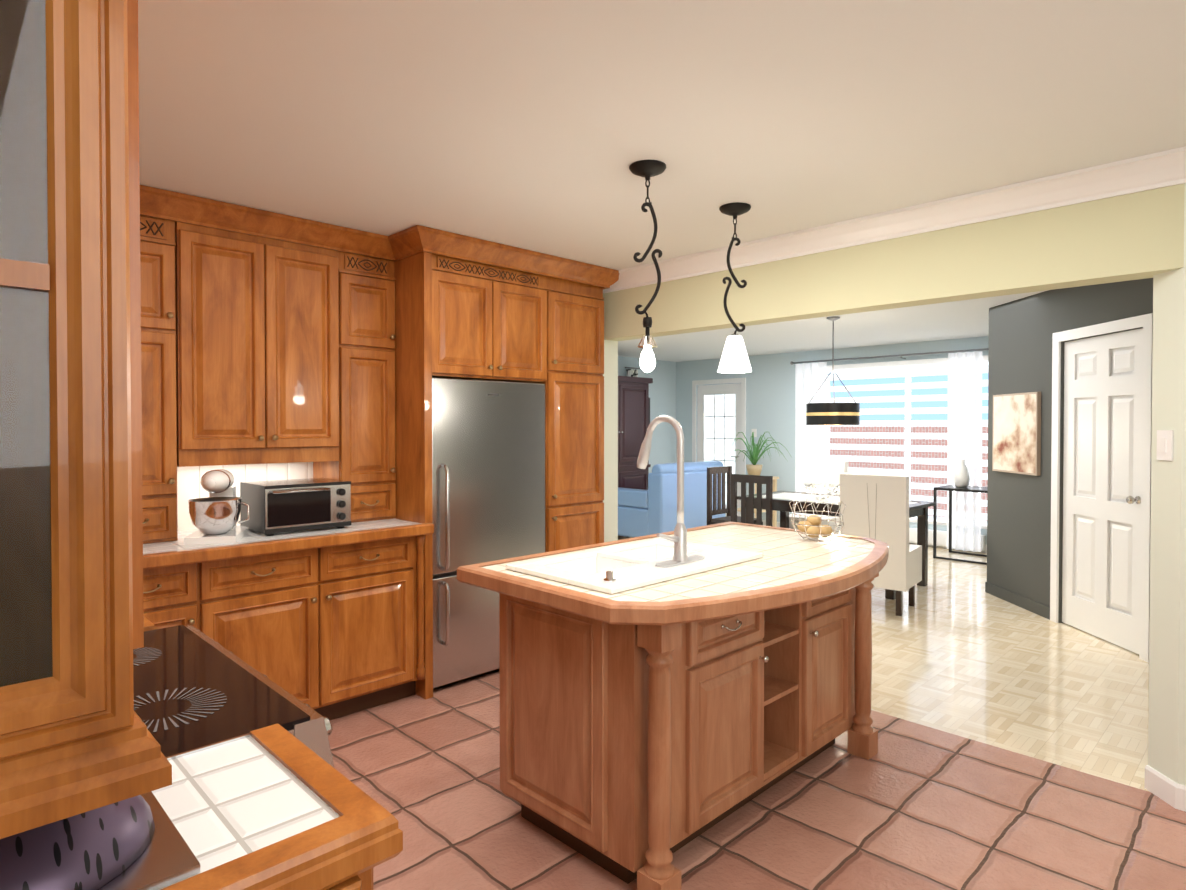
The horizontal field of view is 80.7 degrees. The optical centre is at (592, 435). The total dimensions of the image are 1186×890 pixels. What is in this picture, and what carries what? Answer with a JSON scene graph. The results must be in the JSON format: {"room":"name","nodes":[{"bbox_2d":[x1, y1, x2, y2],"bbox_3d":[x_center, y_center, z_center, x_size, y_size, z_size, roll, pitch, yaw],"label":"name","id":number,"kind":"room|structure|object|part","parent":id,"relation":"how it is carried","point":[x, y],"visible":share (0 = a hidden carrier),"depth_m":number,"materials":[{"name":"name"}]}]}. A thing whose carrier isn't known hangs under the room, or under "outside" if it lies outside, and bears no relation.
{"room":"kitchen and dining room","nodes":[
{"label":"kitchen and dining room","id":0,"kind":"room"},
{"bbox_2d":[0,0,163,799],"bbox_3d":[-0.685,-0.316,0.734,0.383,1.245,0.382,-1,1,-45],"label":"upper cabinet","id":1,"kind":"object","parent":0,"relation":"attached to","point":[72,620],"depth_m":0.66,"materials":[{"name":"brown wood"}]},
{"bbox_2d":[176,209,343,468],"bbox_3d":[-1.690,-0.422,3.469,0.735,1.110,0.361,-1,1,-45],"label":"upper cabinet","id":2,"kind":"object","parent":0,"relation":"attached to","point":[280,347],"depth_m":3.32,"materials":[{"name":"brown wood"}]},
{"bbox_2d":[400,245,551,384],"bbox_3d":[-0.782,-0.656,4.179,0.820,0.660,0.621,-1,1,-45],"label":"upper cabinet","id":3,"kind":"object","parent":0,"relation":"attached to","point":[468,316],"depth_m":3.86,"materials":[{"name":"brown wood"}]},
{"bbox_2d":[625,367,639,376],"bbox_3d":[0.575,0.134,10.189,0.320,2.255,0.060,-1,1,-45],"label":"picture frame","id":4,"kind":"object","parent":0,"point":[631,372],"visible":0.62,"depth_m":10.16,"materials":[{"name":"fabric"}]},
{"bbox_2d":[618,356,675,472],"bbox_3d":[-0.546,0.084,9.295,5.490,2.440,0.120,-1,1,-45],"label":"wall","id":5,"kind":"structure","parent":0,"point":[662,390],"depth_m":10.78,"materials":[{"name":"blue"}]},
{"bbox_2d":[138,0,1185,361],"bbox_3d":[1.085,-1.075,4.836,9.400,0.001,8.900,-1,1,-45],"label":"ceiling","id":6,"kind":"structure","parent":0,"point":[540,126],"depth_m":2.25,"materials":[{"name":"white paint"}]},
{"bbox_2d":[629,160,665,372],"bbox_3d":[0.213,-0.645,2.720,0.144,0.799,0.144,-1,1,-45],"label":"pendant light","id":7,"kind":"object","parent":6,"relation":"hanging from","point":[647,169],"visible":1,"depth_m":2.71,"materials":[{"name":"black metal"}]},
{"bbox_2d":[718,202,751,372],"bbox_3d":[0.655,-0.673,3.225,0.156,0.758,0.156,-1,1,-45],"label":"pendant light","id":8,"kind":"object","parent":6,"relation":"hanging from","point":[734,358],"visible":1,"depth_m":3.20,"materials":[{"name":"black metal"}]},
{"bbox_2d":[806,316,859,424],"bbox_3d":[2.229,-0.597,6.488,0.476,0.999,0.476,-1,1,-45],"label":"drum chandelier","id":9,"kind":"object","parent":6,"relation":"hanging from","point":[834,413],"visible":1,"depth_m":6.31,"materials":[{"name":"black metal"}]},
{"bbox_2d":[328,668,1185,889],"bbox_3d":[0.311,1.407,1.793,3.980,0.001,5.600,-1,1,-45],"label":"floor","id":10,"kind":"structure","parent":0,"point":[909,805],"depth_m":2.53,"materials":[{"name":"tile"}]},
{"bbox_2d":[143,561,195,628],"bbox_3d":[-1.999,0.950,3.002,0.392,0.880,0.621,-1,1,-45],"label":"base cabinet","id":11,"kind":"object","parent":10,"relation":"on","point":[169,591],"depth_m":2.84,"materials":[{"name":"brown wood"}]},
{"bbox_2d":[133,625,334,767],"bbox_3d":[-0.990,0.944,1.320,0.731,0.899,0.806,-1,1,-45],"label":"range","id":12,"kind":"object","parent":10,"relation":"on","point":[194,687],"visible":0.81,"depth_m":1.32,"materials":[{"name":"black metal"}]},
{"bbox_2d":[196,533,431,719],"bbox_3d":[-1.469,0.943,3.510,1.078,0.880,0.640,-1,1,-45],"label":"base cabinet","id":13,"kind":"object","parent":10,"relation":"on","point":[345,628],"depth_m":3.33,"materials":[{"name":"brown wood"}]},
{"bbox_2d":[143,517,431,568],"bbox_3d":[-1.604,0.485,3.362,1.470,0.040,0.652,-1,1,-45],"label":"countertop","id":14,"kind":"structure","parent":13,"relation":"on","point":[168,552],"depth_m":3.15,"materials":[{"name":"white tile"}]},
{"bbox_2d":[140,205,183,544],"bbox_3d":[-2.077,-0.252,3.098,0.330,1.439,0.351,-1,1,-45],"label":"upper cabinet","id":15,"kind":"object","parent":14,"relation":"on","point":[162,483],"depth_m":3.05,"materials":[{"name":"brown wood"}]},
{"bbox_2d":[184,469,249,544],"bbox_3d":[-1.709,0.310,3.168,0.308,0.315,0.371,-1,1,-45],"label":"stand mixer","id":16,"kind":"object","parent":14,"relation":"on","point":[214,515],"visible":1,"depth_m":3.06,"materials":[{"name":"white metal"}]},
{"bbox_2d":[240,478,350,535],"bbox_3d":[-1.461,0.346,3.457,0.418,0.234,0.360,-1,1,-45],"label":"toaster oven","id":17,"kind":"object","parent":14,"relation":"on","point":[280,506],"visible":0.98,"depth_m":3.34,"materials":[{"name":"silver metal"}]},
{"bbox_2d":[308,245,399,524],"bbox_3d":[-1.314,-0.262,3.849,0.320,1.439,0.351,-1,1,-45],"label":"upper cabinet","id":18,"kind":"object","parent":14,"relation":"on","point":[371,276],"depth_m":3.74,"materials":[{"name":"brown wood"}]},
{"bbox_2d":[228,740,402,889],"bbox_3d":[-0.614,0.980,0.832,0.596,0.880,0.407,-1,1,-45],"label":"countertop edge","id":19,"kind":"object","parent":10,"relation":"on","point":[349,864],"depth_m":0.87,"materials":[{"name":"brown wood"}]},
{"bbox_2d":[0,731,347,889],"bbox_3d":[-0.646,0.518,0.835,0.564,0.044,0.348,-1,1,-45],"label":"countertop","id":20,"kind":"structure","parent":19,"relation":"on","point":[244,813],"depth_m":0.88,"materials":[{"name":"white tile"}]},
{"bbox_2d":[0,791,199,889],"bbox_3d":[-0.679,0.458,0.783,0.350,0.086,0.300,-1,1,-45],"label":"fruit bowl","id":21,"kind":"object","parent":20,"relation":"on","point":[138,842],"visible":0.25,"depth_m":0.77,"materials":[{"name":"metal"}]},
{"bbox_2d":[432,378,544,687],"bbox_3d":[-0.761,0.530,4.173,0.792,1.688,0.657,-1,1,-45],"label":"refrigerator","id":22,"kind":"object","parent":10,"relation":"on","point":[488,471],"visible":0.42,"depth_m":3.91,"materials":[{"name":"silver metal"}]},
{"bbox_3d":[-0.656,0.445,3.853,0.389,1.358,0.057,-1,1,-45],"label":"handle","id":23,"kind":"part","parent":22,"relation":"part of","materials":[{"name":"silver metal"}]},
{"bbox_2d":[545,269,607,551],"bbox_3d":[-0.313,0.187,4.652,0.495,2.360,0.621,-1,1,-45],"label":"tall cabinet","id":24,"kind":"object","parent":10,"relation":"on","point":[574,401],"depth_m":4.42,"materials":[{"name":"brown wood"}]},
{"bbox_2d":[491,578,877,889],"bbox_3d":[0.459,0.954,2.806,1.528,0.879,0.754,-1,1,-45],"label":"kitchen island","id":25,"kind":"object","parent":10,"relation":"on","point":[647,732],"depth_m":2.34,"materials":[{"name":"brown wood"}]},
{"bbox_2d":[465,522,805,601],"bbox_3d":[0.295,0.490,2.915,1.650,0.044,0.460,-1,1,-45],"label":"island countertop","id":26,"kind":"structure","parent":25,"relation":"on","point":[495,575],"depth_m":2.76,"materials":[{"name":"white tile"}]},
{"bbox_2d":[549,534,888,641],"bbox_3d":[0.646,0.495,2.559,1.650,0.044,0.540,-1,1,-45],"label":"island countertop","id":27,"kind":"structure","parent":25,"relation":"on","point":[793,571],"depth_m":2.24,"materials":[{"name":"white tile"}]},
{"bbox_2d":[506,538,762,593],"bbox_3d":[0.172,0.527,2.577,0.840,0.212,0.520,-1,1,-45],"label":"sink","id":28,"kind":"object","parent":27,"relation":"in","point":[618,568],"visible":0.65,"depth_m":2.55,"materials":[{"name":"white ceramic"}]},
{"bbox_2d":[637,415,704,566],"bbox_3d":[0.250,0.189,2.561,0.257,0.527,0.235,-1,1,-45],"label":"faucet","id":29,"kind":"object","parent":27,"relation":"on","point":[679,540],"visible":1,"depth_m":2.49,"materials":[{"name":"silver metal"}]},
{"bbox_2d":[789,498,845,541],"bbox_3d":[0.993,0.374,3.095,0.242,0.174,0.238,-1,1,-45],"label":"wire basket","id":30,"kind":"object","parent":27,"relation":"on","point":[811,526],"visible":1,"depth_m":3.06,"materials":[{"name":"silver metal"}]},
{"bbox_2d":[676,336,988,544],"bbox_3d":[4.370,0.101,8.030,0.140,2.440,8.820,-1,1,-45],"label":"wall","id":31,"kind":"structure","parent":0,"point":[770,393],"depth_m":9.76,"materials":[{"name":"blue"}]},
{"bbox_2d":[692,378,745,516],"bbox_3d":[1.886,0.223,10.470,0.099,2.130,0.960,-1,1,-45],"label":"patio door","id":32,"kind":"structure","parent":31,"relation":"in","point":[721,414],"depth_m":10.45,"materials":[{"name":"white wood"}]},
{"bbox_2d":[752,429,756,436],"bbox_3d":[2.310,-0.036,10.014,0.007,0.120,0.080,-1,1,-45],"label":"switch plate","id":33,"kind":"object","parent":31,"relation":"attached to","point":[755,432],"visible":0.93,"depth_m":9.99,"materials":[{"name":"white plastic"}]},
{"bbox_2d":[762,520,986,552],"bbox_3d":[4.809,1.283,7.490,0.012,0.092,7.410,-1,1,-45],"label":"baseboard","id":34,"kind":"structure","parent":31,"relation":"attached to","point":[778,525],"depth_m":8.40,"materials":[{"name":"white"}]},
{"bbox_2d":[790,348,988,364],"bbox_3d":[3.771,-0.958,8.409,0.157,0.059,3.020,-1,1,-45],"label":"curtain rod","id":35,"kind":"object","parent":31,"relation":"attached to","point":[901,355],"visible":0.58,"depth_m":8.44,"materials":[{"name":"silver metal"}]},
{"bbox_2d":[795,362,826,513],"bbox_3d":[2.880,0.163,9.252,0.085,2.244,0.450,-1,1,-45],"label":"curtain","id":36,"kind":"object","parent":35,"relation":"hanging from","point":[810,440],"visible":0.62,"depth_m":9.28,"materials":[{"name":"white fabric"}]},
{"bbox_2d":[947,351,981,551],"bbox_3d":[4.203,0.181,7.909,0.085,2.244,0.360,-1,1,-45],"label":"curtain","id":37,"kind":"object","parent":35,"relation":"hanging from","point":[964,429],"visible":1,"depth_m":7.89,"materials":[{"name":"white fabric"}]},
{"bbox_2d":[826,362,987,528],"bbox_3d":[3.836,0.100,8.522,0.130,1.970,2.310,-1,1,-45],"label":"window","id":38,"kind":"structure","parent":31,"relation":"in","point":[908,416],"depth_m":8.51,"materials":[{"name":"white"}]},
{"bbox_2d":[826,420,946,425],"bbox_3d":[3.598,-0.155,8.642,0.055,0.063,1.480,-1,1,-45],"label":"window blind","id":39,"kind":"object","parent":38,"relation":"attached to","point":[867,422],"depth_m":8.50,"materials":[{"name":"fabric"}]},
{"bbox_2d":[826,432,946,438],"bbox_3d":[3.599,0.000,8.644,0.055,0.075,1.481,-1,1,-45],"label":"window blind","id":40,"kind":"object","parent":38,"relation":"attached to","point":[881,435],"depth_m":8.63,"materials":[{"name":"fabric"}]},
{"bbox_2d":[826,444,946,451],"bbox_3d":[3.599,0.149,8.645,0.055,0.075,1.481,-1,1,-45],"label":"window blind","id":41,"kind":"object","parent":38,"relation":"attached to","point":[919,448],"depth_m":8.62,"materials":[{"name":"fabric"}]},
{"bbox_2d":[826,455,946,464],"bbox_3d":[3.600,0.298,8.647,0.055,0.075,1.481,-1,1,-45],"label":"window blind","id":42,"kind":"object","parent":38,"relation":"attached to","point":[906,460],"depth_m":8.61,"materials":[{"name":"fabric"}]},
{"bbox_2d":[827,358,947,380],"bbox_3d":[3.604,-0.808,8.627,0.055,0.198,1.477,-1,1,-45],"label":"window blind","id":43,"kind":"object","parent":38,"relation":"attached to","point":[938,361],"depth_m":8.57,"materials":[{"name":"fabric"}]},
{"bbox_2d":[827,381,947,391],"bbox_3d":[3.605,-0.597,8.629,0.055,0.075,1.477,-1,1,-45],"label":"window blind","id":44,"kind":"object","parent":38,"relation":"attached to","point":[922,385],"depth_m":8.59,"materials":[{"name":"fabric"}]},
{"bbox_2d":[827,394,947,402],"bbox_3d":[3.606,-0.448,8.631,0.055,0.074,1.477,-1,1,-45],"label":"window blind","id":45,"kind":"object","parent":38,"relation":"attached to","point":[941,397],"depth_m":8.59,"materials":[{"name":"fabric"}]},
{"bbox_2d":[848,467,946,477],"bbox_3d":[3.706,0.449,8.542,0.055,0.074,1.182,-1,1,-45],"label":"window blind","id":46,"kind":"object","parent":38,"relation":"attached to","point":[919,473],"depth_m":8.53,"materials":[{"name":"fabric"}]},
{"bbox_2d":[860,407,947,414],"bbox_3d":[3.762,-0.297,8.474,0.055,0.075,1.034,-1,1,-45],"label":"window blind","id":47,"kind":"object","parent":38,"relation":"attached to","point":[927,410],"depth_m":8.47,"materials":[{"name":"fabric"}]},
{"bbox_2d":[909,482,946,490],"bbox_3d":[3.974,0.602,8.271,0.055,0.074,0.419,-1,1,-45],"label":"window blind","id":48,"kind":"object","parent":38,"relation":"attached to","point":[927,486],"depth_m":8.32,"materials":[{"name":"fabric"}]},
{"bbox_2d":[909,495,946,503],"bbox_3d":[3.974,0.751,8.273,0.055,0.074,0.419,-1,1,-45],"label":"window blind","id":49,"kind":"object","parent":38,"relation":"attached to","point":[911,497],"depth_m":8.29,"materials":[{"name":"fabric"}]},
{"bbox_2d":[928,509,946,522],"bbox_3d":[4.052,0.939,8.196,0.055,0.149,0.201,-1,1,-45],"label":"window blind","id":50,"kind":"object","parent":38,"relation":"attached to","point":[930,511],"depth_m":8.19,"materials":[{"name":"fabric"}]},
{"bbox_2d":[909,528,984,550],"bbox_3d":[3.765,1.200,8.489,0.072,0.170,1.800,-1,1,-45],"label":"baseboard heater","id":51,"kind":"object","parent":31,"relation":"attached to","point":[941,540],"visible":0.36,"depth_m":8.17,"materials":[{"name":"white metal"}]},
{"bbox_2d":[618,535,1149,791],"bbox_3d":[2.503,1.346,6.265,5.420,0.001,8.900,-1,1,-45],"label":"floor","id":52,"kind":"structure","parent":0,"point":[957,649],"depth_m":3.98,"materials":[{"name":"beige wood"}]},
{"bbox_2d":[618,376,652,489],"bbox_3d":[0.147,0.257,9.441,1.280,2.090,0.641,-1,1,-45],"label":"armoire","id":53,"kind":"object","parent":52,"relation":"on","point":[633,408],"visible":0.35,"depth_m":9.40,"materials":[{"name":"red wood"}]},
{"bbox_2d":[618,461,725,537],"bbox_3d":[0.957,0.818,8.841,1.300,0.985,0.850,-1,1,-45],"label":"sofa","id":54,"kind":"object","parent":52,"relation":"on","point":[652,509],"visible":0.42,"depth_m":8.38,"materials":[{"name":"blue fabric"}]},
{"bbox_2d":[707,466,762,524],"bbox_3d":[1.471,0.832,7.249,0.400,1.000,0.420,-1,1,-45],"label":"dining chair","id":55,"kind":"object","parent":52,"relation":"on","point":[716,472],"visible":0.65,"depth_m":7.33,"materials":[{"name":"brown wood"}]},
{"bbox_2d":[731,474,772,525],"bbox_3d":[1.527,0.845,6.280,0.420,1.000,0.400,-1,1,-45],"label":"dining chair","id":56,"kind":"object","parent":52,"relation":"on","point":[751,480],"visible":0.33,"depth_m":6.12,"materials":[{"name":"brown wood"}]},
{"bbox_2d":[737,476,778,526],"bbox_3d":[2.159,0.928,9.360,0.520,0.750,0.440,-1,1,-45],"label":"plant stand","id":57,"kind":"object","parent":52,"relation":"on","point":[775,478],"visible":0.12,"depth_m":9.36,"materials":[{"name":"beige wood"}]},
{"bbox_2d":[724,432,790,474],"bbox_3d":[2.174,0.250,9.363,0.868,0.605,0.845,-1,1,-45],"label":"potted plant","id":58,"kind":"object","parent":57,"relation":"on","point":[753,468],"visible":1,"depth_m":9.28,"materials":[{"name":"green plant"}]},
{"bbox_2d":[789,459,847,533],"bbox_3d":[2.349,0.800,7.412,0.540,1.060,0.490,-1,1,-45],"label":"dining chair","id":59,"kind":"object","parent":52,"relation":"on","point":[818,472],"visible":0.19,"depth_m":7.48,"materials":[{"name":"beige fabric"}]},
{"bbox_2d":[737,491,935,599],"bbox_3d":[2.229,0.967,6.517,0.850,0.750,1.550,-1,1,-45],"label":"dining table","id":60,"kind":"object","parent":52,"relation":"on","point":[783,499],"visible":0.52,"depth_m":6.26,"materials":[{"name":"brown wood"}]},
{"bbox_2d":[801,483,839,498],"bbox_3d":[2.137,0.526,6.526,0.380,0.130,0.380,-1,1,-45],"label":"bowl","id":61,"kind":"object","parent":60,"relation":"on","point":[831,493],"visible":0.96,"depth_m":6.48,"materials":[{"name":"silver metal"}]},
{"bbox_2d":[839,473,921,615],"bbox_3d":[2.273,0.826,5.494,0.490,1.060,0.540,1,1,39],"label":"dining chair","id":62,"kind":"object","parent":52,"relation":"on","point":[877,507],"visible":0.62,"depth_m":5.26,"materials":[{"name":"beige fabric"}]},
{"bbox_2d":[933,485,986,564],"bbox_3d":[4.216,0.948,7.385,0.500,0.765,1.000,-1,1,-45],"label":"console table","id":63,"kind":"object","parent":52,"relation":"on","point":[977,489],"visible":0.48,"depth_m":7.56,"materials":[{"name":"black metal"}]},
{"bbox_2d":[953,459,969,487],"bbox_3d":[4.005,0.411,7.591,0.170,0.300,0.170,-1,1,-45],"label":"vase","id":64,"kind":"object","parent":63,"relation":"on","point":[961,476],"visible":1,"depth_m":7.54,"materials":[{"name":"white ceramic"}]},
{"bbox_2d":[603,183,1185,785],"bbox_3d":[1.804,0.167,3.245,0.350,2.440,5.600,-1,1,-45],"label":"wall","id":65,"kind":"structure","parent":0,"point":[1127,237],"depth_m":2.94,"materials":[{"name":"yellow paint"}]},
{"bbox_2d":[603,146,1185,293],"bbox_3d":[1.648,-0.995,3.076,0.088,0.110,5.600,-1,1,-45],"label":"crown molding","id":66,"kind":"structure","parent":65,"relation":"attached to","point":[1162,169],"depth_m":3.14,"materials":[{"name":"white"}]},
{"bbox_2d":[1144,765,1185,811],"bbox_3d":[1.728,1.342,3.187,0.162,0.092,5.600,-1,1,-45],"label":"baseboard","id":67,"kind":"structure","parent":65,"relation":"attached to","point":[1169,791],"depth_m":2.66,"materials":[{"name":"white wood"}]},
{"bbox_2d":[1157,430,1173,460],"bbox_3d":[2.185,0.037,2.671,0.012,0.115,0.070,0,1,0],"label":"light switch","id":68,"kind":"object","parent":65,"relation":"attached to","point":[1164,444],"visible":1,"depth_m":2.66,"materials":[{"name":"white plastic"}]},
{"bbox_2d":[985,278,1152,622],"bbox_3d":[3.432,0.155,4.151,0.132,2.440,3.700,0,1,0],"label":"wall","id":69,"kind":"structure","parent":0,"point":[1022,330],"depth_m":5.38,"materials":[{"name":"grey paint"}]},
{"bbox_2d":[992,392,1040,475],"bbox_3d":[3.373,-0.018,5.577,0.030,0.635,0.595,0,1,0],"label":"framed picture","id":70,"kind":"object","parent":69,"relation":"attached to","point":[1016,446],"visible":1,"depth_m":5.52,"materials":[{"name":"beige"}]},
{"bbox_2d":[1050,313,1152,661],"bbox_3d":[3.388,0.313,4.674,0.098,2.110,0.920,0,1,0],"label":"closet door","id":71,"kind":"structure","parent":69,"relation":"in","point":[1107,484],"depth_m":4.64,"materials":[{"name":"white wood"}]},
{"label":"outside","id":72,"kind":"structure","parent":0,"visible":0},
{"bbox_2d":[830,373,987,520],"bbox_3d":[3.989,-0.206,10.023,0.001,4.000,8.000,-1,1,-45],"label":"window blind","id":73,"kind":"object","parent":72,"point":[923,429],"depth_m":9.71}
]}

